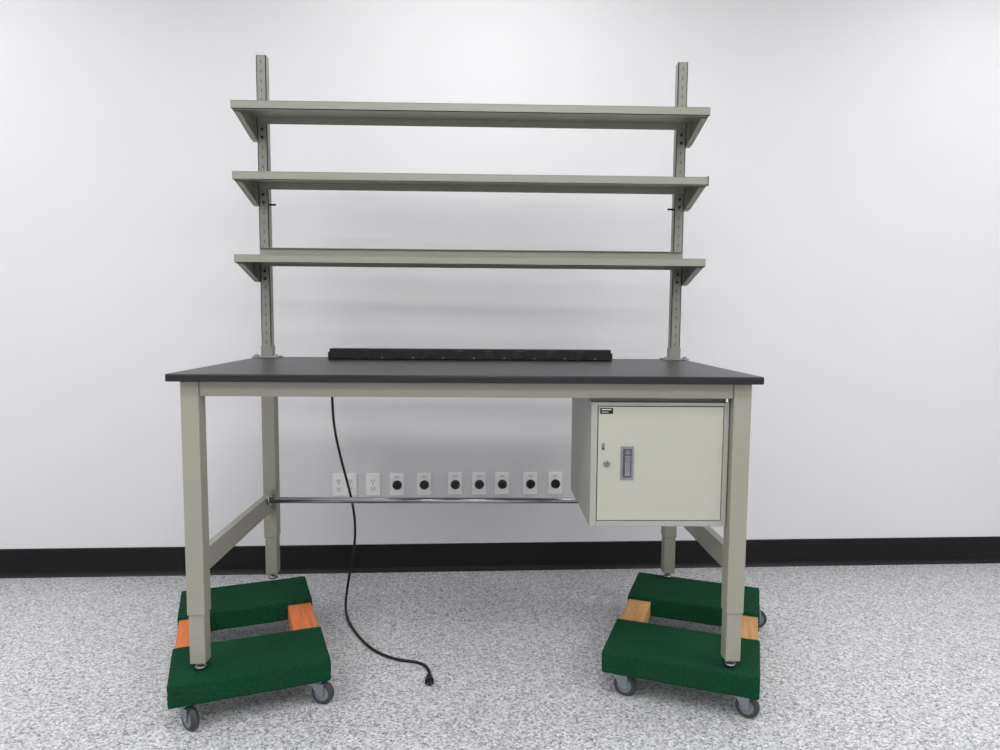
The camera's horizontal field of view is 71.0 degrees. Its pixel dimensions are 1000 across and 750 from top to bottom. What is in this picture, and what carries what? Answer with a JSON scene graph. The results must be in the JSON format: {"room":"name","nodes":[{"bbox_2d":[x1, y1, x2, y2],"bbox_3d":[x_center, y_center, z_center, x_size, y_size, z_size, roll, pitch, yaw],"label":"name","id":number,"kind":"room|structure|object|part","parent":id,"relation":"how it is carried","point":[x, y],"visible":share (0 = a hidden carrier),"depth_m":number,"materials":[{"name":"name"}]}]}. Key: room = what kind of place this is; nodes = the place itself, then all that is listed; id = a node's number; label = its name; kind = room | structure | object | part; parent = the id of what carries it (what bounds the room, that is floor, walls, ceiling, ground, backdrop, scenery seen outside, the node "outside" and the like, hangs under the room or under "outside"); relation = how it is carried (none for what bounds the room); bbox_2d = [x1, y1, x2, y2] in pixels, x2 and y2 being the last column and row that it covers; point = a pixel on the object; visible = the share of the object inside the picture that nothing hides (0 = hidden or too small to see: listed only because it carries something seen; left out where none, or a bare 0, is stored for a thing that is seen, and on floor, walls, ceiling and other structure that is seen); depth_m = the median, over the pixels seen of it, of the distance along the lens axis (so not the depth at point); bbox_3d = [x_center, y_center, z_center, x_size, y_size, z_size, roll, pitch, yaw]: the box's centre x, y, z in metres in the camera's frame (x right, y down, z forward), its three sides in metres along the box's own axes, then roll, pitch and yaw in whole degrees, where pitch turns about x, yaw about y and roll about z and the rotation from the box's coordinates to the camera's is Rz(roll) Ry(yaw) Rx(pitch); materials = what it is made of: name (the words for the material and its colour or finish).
{"room":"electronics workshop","nodes":[
{"label":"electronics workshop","id":0,"kind":"room"},
{"bbox_2d":[0,0,999,548],"bbox_3d":[0.020,-0.621,3.522,9.200,3.250,0.103,0,5,-4],"label":"wall","id":1,"kind":"structure","parent":0,"point":[845,225],"depth_m":3.47,"materials":[{"name":"paint"}]},
{"bbox_2d":[332,473,356,495],"bbox_3d":[-0.780,0.550,3.516,0.120,0.114,0.010,0,5,-4],"label":"wall outlet","id":2,"kind":"object","parent":1,"relation":"attached to","point":[340,488],"visible":0.85,"depth_m":3.51,"materials":[{"name":"white plastic"}]},
{"bbox_2d":[335,478,341,490],"bbox_3d":[-0.809,0.550,3.511,0.032,0.068,0.005,0,5,-4],"label":"receptacle","id":3,"kind":"object","parent":2,"relation":"attached to","point":[337,480],"depth_m":3.51,"materials":[{"name":"white plastic"}]},
{"bbox_2d":[347,478,353,490],"bbox_3d":[-0.751,0.550,3.515,0.032,0.068,0.005,0,5,-4],"label":"receptacle","id":4,"kind":"object","parent":2,"relation":"attached to","point":[351,480],"depth_m":3.51,"materials":[{"name":"white plastic"}]},
{"bbox_2d":[366,473,379,494],"bbox_3d":[-0.639,0.550,3.525,0.071,0.114,0.010,0,5,-4],"label":"wall outlet","id":5,"kind":"object","parent":1,"relation":"attached to","point":[372,479],"visible":1,"depth_m":3.52,"materials":[{"name":"white plastic"}]},
{"bbox_2d":[370,478,375,490],"bbox_3d":[-0.639,0.550,3.522,0.032,0.068,0.005,0,5,-4],"label":"receptacle","id":6,"kind":"object","parent":5,"relation":"attached to","point":[372,480],"depth_m":3.52,"materials":[{"name":"white plastic"}]},
{"bbox_2d":[390,473,403,494],"bbox_3d":[-0.520,0.550,3.529,0.071,0.114,0.015,0,5,-4],"label":"wall outlet","id":7,"kind":"object","parent":1,"relation":"attached to","point":[396,479],"visible":1,"depth_m":3.53,"materials":[{"name":"white plastic"}]},
{"bbox_2d":[417,473,430,494],"bbox_3d":[-0.384,0.551,3.538,0.071,0.114,0.015,0,5,-4],"label":"wall outlet","id":8,"kind":"object","parent":1,"relation":"attached to","point":[423,479],"visible":1,"depth_m":3.54,"materials":[{"name":"white plastic"}]},
{"bbox_2d":[448,472,461,494],"bbox_3d":[-0.228,0.551,3.548,0.071,0.114,0.015,0,5,-4],"label":"wall outlet","id":9,"kind":"object","parent":1,"relation":"attached to","point":[454,479],"visible":1,"depth_m":3.55,"materials":[{"name":"white plastic"}]},
{"bbox_2d":[472,472,485,494],"bbox_3d":[-0.107,0.551,3.555,0.071,0.114,0.015,0,5,-4],"label":"wall outlet","id":10,"kind":"object","parent":1,"relation":"attached to","point":[478,478],"visible":1,"depth_m":3.56,"materials":[{"name":"white plastic"}]},
{"bbox_2d":[0,536,999,577],"bbox_3d":[0.011,0.933,3.593,9.000,0.142,0.025,0,5,-4],"label":"baseboard","id":11,"kind":"structure","parent":1,"relation":"attached to","point":[519,556],"depth_m":3.59,"materials":[{"name":"black rubber"}]},
{"bbox_2d":[495,472,508,493],"bbox_3d":[0.010,0.552,3.563,0.071,0.114,0.015,0,5,-4],"label":"wall outlet","id":12,"kind":"object","parent":1,"relation":"attached to","point":[501,478],"visible":1,"depth_m":3.56,"materials":[{"name":"white plastic"}]},
{"bbox_2d":[523,472,536,493],"bbox_3d":[0.154,0.552,3.572,0.071,0.114,0.015,0,5,-4],"label":"wall outlet","id":13,"kind":"object","parent":1,"relation":"attached to","point":[529,478],"visible":1,"depth_m":3.57,"materials":[{"name":"white plastic"}]},
{"bbox_2d":[548,472,561,493],"bbox_3d":[0.282,0.552,3.580,0.071,0.114,0.015,0,5,-4],"label":"wall outlet","id":14,"kind":"object","parent":1,"relation":"attached to","point":[554,478],"visible":1,"depth_m":3.58,"materials":[{"name":"white plastic"}]},
{"bbox_2d":[0,563,999,749],"bbox_3d":[0.184,1.288,0.828,9.200,0.100,5.800,0,5,-4],"label":"floor","id":15,"kind":"structure","parent":0,"point":[858,657],"depth_m":2.60,"materials":[{"name":"plastic"}]},
{"bbox_2d":[167,576,333,730],"bbox_3d":[-0.926,0.997,2.607,0.514,0.166,0.813,-1,5,-21],"label":"dolly","id":16,"kind":"object","parent":15,"relation":"on","point":[299,656],"visible":0.94,"depth_m":2.36,"materials":[{"name":"green carpet"}]},
{"bbox_2d":[165,55,763,669],"bbox_3d":[-0.107,-0.177,2.576,1.846,2.189,0.900,0,5,-1],"label":"workbench","id":17,"kind":"object","parent":16,"relation":"on","point":[269,375],"visible":0.98,"depth_m":2.69,"materials":[{"name":"metal"}]},
{"bbox_3d":[-0.961,0.479,2.216,0.058,0.929,0.056,0,5,-1],"label":"leg","id":18,"kind":"part","parent":17,"relation":"part of","materials":[{"name":"metal"}]},
{"bbox_3d":[-0.979,0.413,2.993,0.058,0.929,0.056,0,5,-1],"label":"leg","id":19,"kind":"part","parent":17,"relation":"part of","materials":[{"name":"metal"}]},
{"bbox_3d":[-0.118,0.525,2.931,1.695,0.040,0.040,0,5,-1],"label":"foot rail","id":20,"kind":"part","parent":17,"relation":"part of","materials":[{"name":"silver metal"}]},
{"bbox_3d":[-0.109,0.306,2.615,1.783,0.637,0.824,0,5,-1],"label":"frame","id":21,"kind":"part","parent":17,"relation":"part of","materials":[{"name":"metal"}]},
{"bbox_2d":[328,348,611,685],"bbox_3d":[-0.169,0.491,2.720,1.212,1.164,0.650,1,5,5],"label":"power strip","id":22,"kind":"object","parent":17,"relation":"on","point":[334,353],"visible":0.86,"depth_m":2.88,"materials":[{"name":"black plastic"}]},
{"bbox_3d":[-0.499,0.493,2.778,0.120,1.145,0.802,-3,6,-35],"label":"power cord","id":23,"kind":"part","parent":22,"relation":"part of","materials":[{"name":"black plastic"}]},
{"bbox_2d":[234,247,705,285],"bbox_3d":[-0.113,-0.447,2.853,1.834,0.141,0.255,0,5,-1],"label":"shelf","id":24,"kind":"object","parent":17,"relation":"attached to","point":[259,267],"depth_m":2.92,"materials":[{"name":"grey metal"}]},
{"bbox_2d":[232,171,708,211],"bbox_3d":[-0.110,-0.741,2.828,1.836,0.103,0.255,0,5,-1],"label":"shelf","id":25,"kind":"object","parent":17,"relation":"attached to","point":[257,186],"depth_m":2.86,"materials":[{"name":"grey metal"}]},
{"bbox_2d":[230,100,710,147],"bbox_3d":[-0.109,-1.008,2.805,1.834,0.110,0.255,0,5,-1],"label":"shelf","id":26,"kind":"object","parent":17,"relation":"attached to","point":[256,117],"depth_m":2.83,"materials":[{"name":"grey metal"}]},
{"bbox_2d":[571,398,729,525],"bbox_3d":[0.503,0.236,2.468,0.440,0.464,0.495,0,5,-1],"label":"storage cabinet","id":27,"kind":"object","parent":17,"relation":"attached to","point":[635,461],"visible":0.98,"depth_m":2.24,"materials":[{"name":"metal"}]},
{"bbox_3d":[0.405,0.281,2.226,0.042,0.108,0.011,0,5,-1],"label":"latch handle","id":28,"kind":"part","parent":27,"relation":"part of","materials":[{"name":"metal"}]},
{"bbox_3d":[0.740,0.423,3.037,0.058,0.929,0.056,0,5,-1],"label":"leg","id":29,"kind":"part","parent":17,"relation":"part of","materials":[{"name":"metal"}]},
{"bbox_3d":[0.760,0.488,2.260,0.058,0.929,0.056,0,5,-1],"label":"leg","id":30,"kind":"part","parent":17,"relation":"part of","materials":[{"name":"metal"}]},
{"bbox_2d":[601,572,766,717],"bbox_3d":[0.739,1.003,2.684,0.544,0.166,0.809,2,5,20],"label":"dolly","id":31,"kind":"object","parent":15,"relation":"on","point":[635,647],"visible":0.98,"depth_m":2.44,"materials":[{"name":"green carpet"}]}
]}

